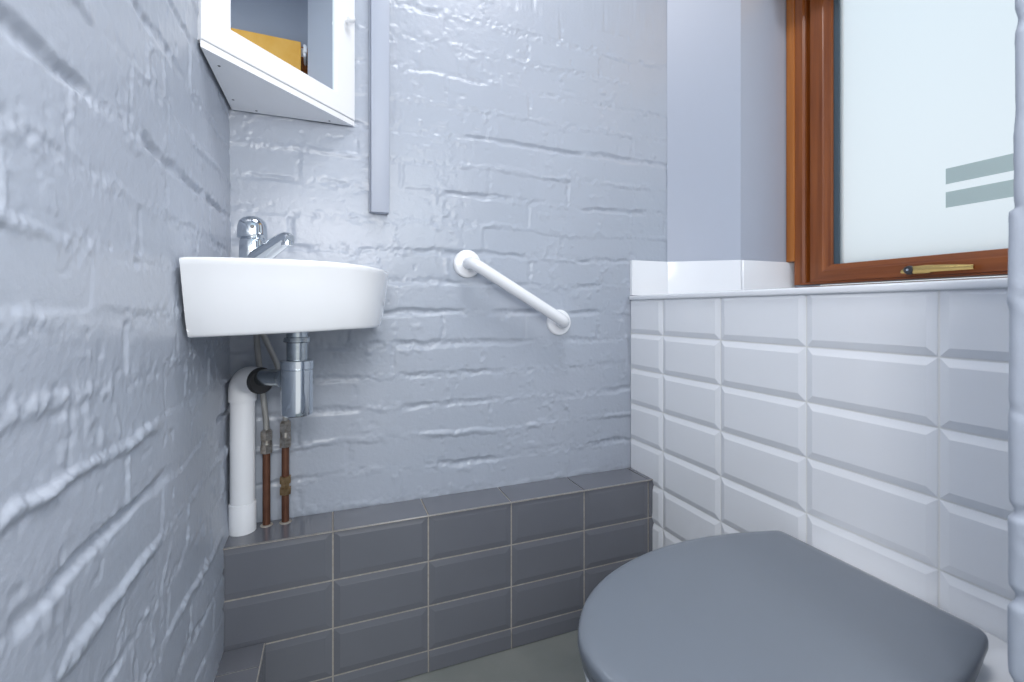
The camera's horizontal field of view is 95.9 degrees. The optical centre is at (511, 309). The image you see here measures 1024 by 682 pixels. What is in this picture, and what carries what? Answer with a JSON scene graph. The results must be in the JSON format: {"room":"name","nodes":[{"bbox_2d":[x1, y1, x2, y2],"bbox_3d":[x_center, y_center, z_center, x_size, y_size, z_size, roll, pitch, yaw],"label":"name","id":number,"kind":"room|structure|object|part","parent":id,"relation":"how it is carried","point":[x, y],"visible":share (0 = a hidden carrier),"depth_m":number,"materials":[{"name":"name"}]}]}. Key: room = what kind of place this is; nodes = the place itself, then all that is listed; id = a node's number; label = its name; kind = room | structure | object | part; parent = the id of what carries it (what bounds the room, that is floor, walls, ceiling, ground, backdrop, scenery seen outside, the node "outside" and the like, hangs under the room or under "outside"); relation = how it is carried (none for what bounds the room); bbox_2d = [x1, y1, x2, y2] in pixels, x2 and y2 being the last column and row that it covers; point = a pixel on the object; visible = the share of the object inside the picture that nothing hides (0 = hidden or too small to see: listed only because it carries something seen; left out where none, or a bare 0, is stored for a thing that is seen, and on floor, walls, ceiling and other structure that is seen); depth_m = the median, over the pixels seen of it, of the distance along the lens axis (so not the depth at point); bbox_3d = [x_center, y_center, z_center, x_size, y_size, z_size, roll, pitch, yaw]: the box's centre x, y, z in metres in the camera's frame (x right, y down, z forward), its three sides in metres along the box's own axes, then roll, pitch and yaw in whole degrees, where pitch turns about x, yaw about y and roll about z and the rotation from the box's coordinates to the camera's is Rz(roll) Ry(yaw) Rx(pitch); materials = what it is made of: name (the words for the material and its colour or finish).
{"room":"bathroom","nodes":[
{"label":"bathroom","id":0,"kind":"room"},
{"bbox_2d":[0,0,232,681],"bbox_3d":[-0.289,-0.386,0.185,0.022,2.400,1.755,0,0,-21],"label":"wall","id":1,"kind":"structure","parent":0,"point":[115,127],"depth_m":0.44,"materials":[{"name":"brick"}]},
{"bbox_2d":[214,643,265,681],"bbox_3d":[-0.402,0.737,0.561,0.098,0.154,0.737,0,0,-21],"label":"trim","id":2,"kind":"structure","parent":1,"relation":"attached to","point":[245,664],"depth_m":0.86,"materials":[{"name":"grey tile"}]},
{"bbox_2d":[197,0,354,125],"bbox_3d":[-0.439,-0.772,0.910,0.257,0.695,0.262,0,0,-21],"label":"upper cabinet","id":3,"kind":"object","parent":1,"relation":"attached to","point":[284,58],"visible":1,"depth_m":0.92,"materials":[{"name":"white paint"}]},
{"bbox_2d":[231,0,333,89],"bbox_3d":[-0.442,-0.770,0.906,0.006,0.586,0.249,0,0,23],"label":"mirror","id":4,"kind":"object","parent":3,"relation":"attached to","point":[297,36],"depth_m":0.91,"materials":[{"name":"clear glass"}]},
{"bbox_3d":[-0.363,-0.652,1.036,0.024,0.018,0.018,0,0,23],"label":"knob","id":5,"kind":"part","parent":3,"relation":"part of","materials":[{"name":"white paint"}]},
{"bbox_2d":[179,257,388,337],"bbox_3d":[-0.374,-0.017,0.854,0.314,0.114,0.391,0,0,-21],"label":"basin","id":6,"kind":"object","parent":1,"relation":"attached to","point":[223,296],"visible":1,"depth_m":0.68,"materials":[{"name":"white ceramic"}]},
{"bbox_2d":[237,216,294,258],"bbox_3d":[-0.458,-0.126,0.853,0.144,0.105,0.052,0,0,37],"label":"tap","id":7,"kind":"object","parent":6,"relation":"on","point":[252,232],"visible":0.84,"depth_m":0.86,"materials":[{"name":"silver metal"}]},
{"bbox_3d":[-0.441,-0.108,0.852,0.115,0.062,0.037,0,0,27],"label":"spout","id":8,"kind":"part","parent":7,"relation":"part of","materials":[{"name":"silver metal"}]},
{"bbox_2d":[254,332,313,417],"bbox_3d":[-0.449,0.116,0.888,0.164,0.163,0.057,0,0,27],"label":"trap","id":9,"kind":"object","parent":6,"relation":"attached to","point":[294,376],"visible":0.92,"depth_m":0.84,"materials":[{"name":"silver metal"}]},
{"bbox_2d":[254,369,280,386],"bbox_3d":[-0.467,0.130,0.905,0.095,0.045,0.110,0,0,-21],"label":"outlet","id":10,"kind":"object","parent":9,"relation":"attached to","point":[263,377],"depth_m":0.89,"materials":[{"name":"silver metal"}]},
{"bbox_2d":[280,358,313,417],"bbox_3d":[-0.402,0.145,0.863,0.057,0.105,0.057,0,0,-21],"label":"bottle","id":11,"kind":"object","parent":9,"relation":"on","point":[296,374],"depth_m":0.84,"materials":[{"name":"silver metal"}]},
{"bbox_2d":[226,0,666,522],"bbox_3d":[-0.073,-0.386,1.192,1.170,2.400,0.012,0,0,-21],"label":"wall","id":12,"kind":"structure","parent":0,"point":[528,137],"depth_m":1.18,"materials":[{"name":"brick"}]},
{"bbox_2d":[369,0,388,213],"bbox_3d":[-0.311,-0.904,1.084,0.044,1.354,0.022,0,0,-21],"label":"cable trunking","id":13,"kind":"object","parent":12,"relation":"attached to","point":[378,9],"visible":1,"depth_m":1.07,"materials":[{"name":"grey paint"}]},
{"bbox_2d":[222,468,653,681],"bbox_3d":[-0.111,0.637,1.130,1.025,0.354,0.124,0,0,-21],"label":"tiled ledge","id":14,"kind":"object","parent":12,"relation":"attached to","point":[396,591],"depth_m":1.04,"materials":[{"name":"grey tile"}]},
{"bbox_2d":[228,366,271,536],"bbox_3d":[-0.542,0.288,0.951,0.100,0.345,0.054,0,0,32],"label":"pipe","id":15,"kind":"object","parent":14,"relation":"on","point":[243,390],"visible":0.88,"depth_m":0.94,"materials":[{"name":"white plastic"}]},
{"bbox_2d":[253,334,272,527],"bbox_3d":[-0.519,0.246,0.955,0.026,0.431,0.096,0,0,-12],"label":"pipe","id":16,"kind":"object","parent":14,"relation":"on","point":[266,433],"visible":0.78,"depth_m":0.98,"materials":[{"name":"orange metal"}]},
{"bbox_2d":[260,334,291,524],"bbox_3d":[-0.496,0.246,0.964,0.026,0.431,0.106,0,0,6],"label":"pipe","id":17,"kind":"object","parent":14,"relation":"on","point":[285,424],"visible":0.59,"depth_m":1.00,"materials":[{"name":"orange metal"}]},
{"bbox_2d":[453,250,570,334],"bbox_3d":[0.018,-0.042,1.193,0.331,0.222,0.064,0,0,-21],"label":"grab rail","id":18,"kind":"object","parent":12,"relation":"attached to","point":[466,263],"visible":1,"depth_m":1.16,"materials":[{"name":"white metal"}]},
{"bbox_2d":[630,260,794,294],"bbox_3d":[0.608,-0.095,1.375,0.526,0.102,0.073,0,0,-4],"label":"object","id":19,"kind":"structure","parent":12,"relation":"attached to","point":[646,277],"depth_m":1.37,"materials":[{"name":"white tile"}]},
{"bbox_2d":[396,630,586,681],"bbox_3d":[0.385,0.814,0.526,1.900,0.001,1.900,0,0,-21],"label":"floor","id":20,"kind":"structure","parent":0,"point":[557,658],"depth_m":1.05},
{"bbox_2d":[578,530,1013,681],"bbox_3d":[0.340,0.597,0.613,0.544,0.434,0.345,0,0,-21],"label":"toilet","id":21,"kind":"object","parent":20,"relation":"on","point":[757,606],"visible":1,"depth_m":0.57,"materials":[{"name":"grey plastic"}]},
{"bbox_3d":[0.301,0.413,0.598,0.452,0.025,0.337,0,0,-21],"label":"seat","id":22,"kind":"part","parent":21,"relation":"part of","materials":[{"name":"grey plastic"}]},
{"bbox_2d":[631,288,1014,642],"bbox_3d":[0.522,0.389,0.909,0.006,0.850,0.995,0,0,-21],"label":"wall","id":23,"kind":"structure","parent":20,"relation":"on","point":[869,431],"depth_m":0.79,"materials":[{"name":"white tile"}]},
{"bbox_2d":[629,276,1007,299],"bbox_3d":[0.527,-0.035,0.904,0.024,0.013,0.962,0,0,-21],"label":"trim","id":24,"kind":"structure","parent":23,"relation":"attached to","point":[994,282],"depth_m":0.77,"materials":[{"name":"white tile"}]},
{"bbox_2d":[667,0,740,261],"bbox_3d":[0.569,-0.386,1.375,0.204,2.400,0.001,0,0,14],"label":"wall","id":25,"kind":"structure","parent":0,"point":[704,36],"depth_m":1.38,"materials":[{"name":"grey paint"}]},
{"bbox_2d":[741,0,819,286],"bbox_3d":[0.794,-0.386,1.490,0.337,2.400,0.170,0,0,-21],"label":"wall reveal","id":26,"kind":"structure","parent":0,"point":[763,22],"depth_m":1.38,"materials":[{"name":"grey paint"}]},
{"bbox_2d":[1006,0,1023,681],"bbox_3d":[0.528,-0.386,0.298,0.252,2.400,0.520,0,0,16],"label":"wall","id":27,"kind":"structure","parent":0,"point":[1015,282],"depth_m":0.39,"materials":[{"name":"paint"}]},
{"bbox_3d":[1.102,-0.386,1.001,0.120,2.400,0.965,0,0,-21],"label":"wall","id":28,"kind":"structure","parent":0,"visible":0},
{"bbox_2d":[786,0,1017,285],"bbox_3d":[0.992,-0.655,1.075,0.091,1.160,0.742,0,0,-21],"label":"window","id":29,"kind":"structure","parent":28,"relation":"in","point":[900,114],"depth_m":1.15,"materials":[{"name":"brown wood"}]},
{"bbox_3d":[0.860,-0.691,1.407,0.036,1.088,0.027,0,0,-21],"label":"architrave","id":30,"kind":"part","parent":29,"relation":"part of","materials":[{"name":"brown wood"}]},
{"bbox_3d":[0.966,-0.095,1.052,0.023,0.019,0.136,0,0,-21],"label":"handle","id":31,"kind":"part","parent":29,"relation":"part of","materials":[{"name":"gold metal"}]}
]}

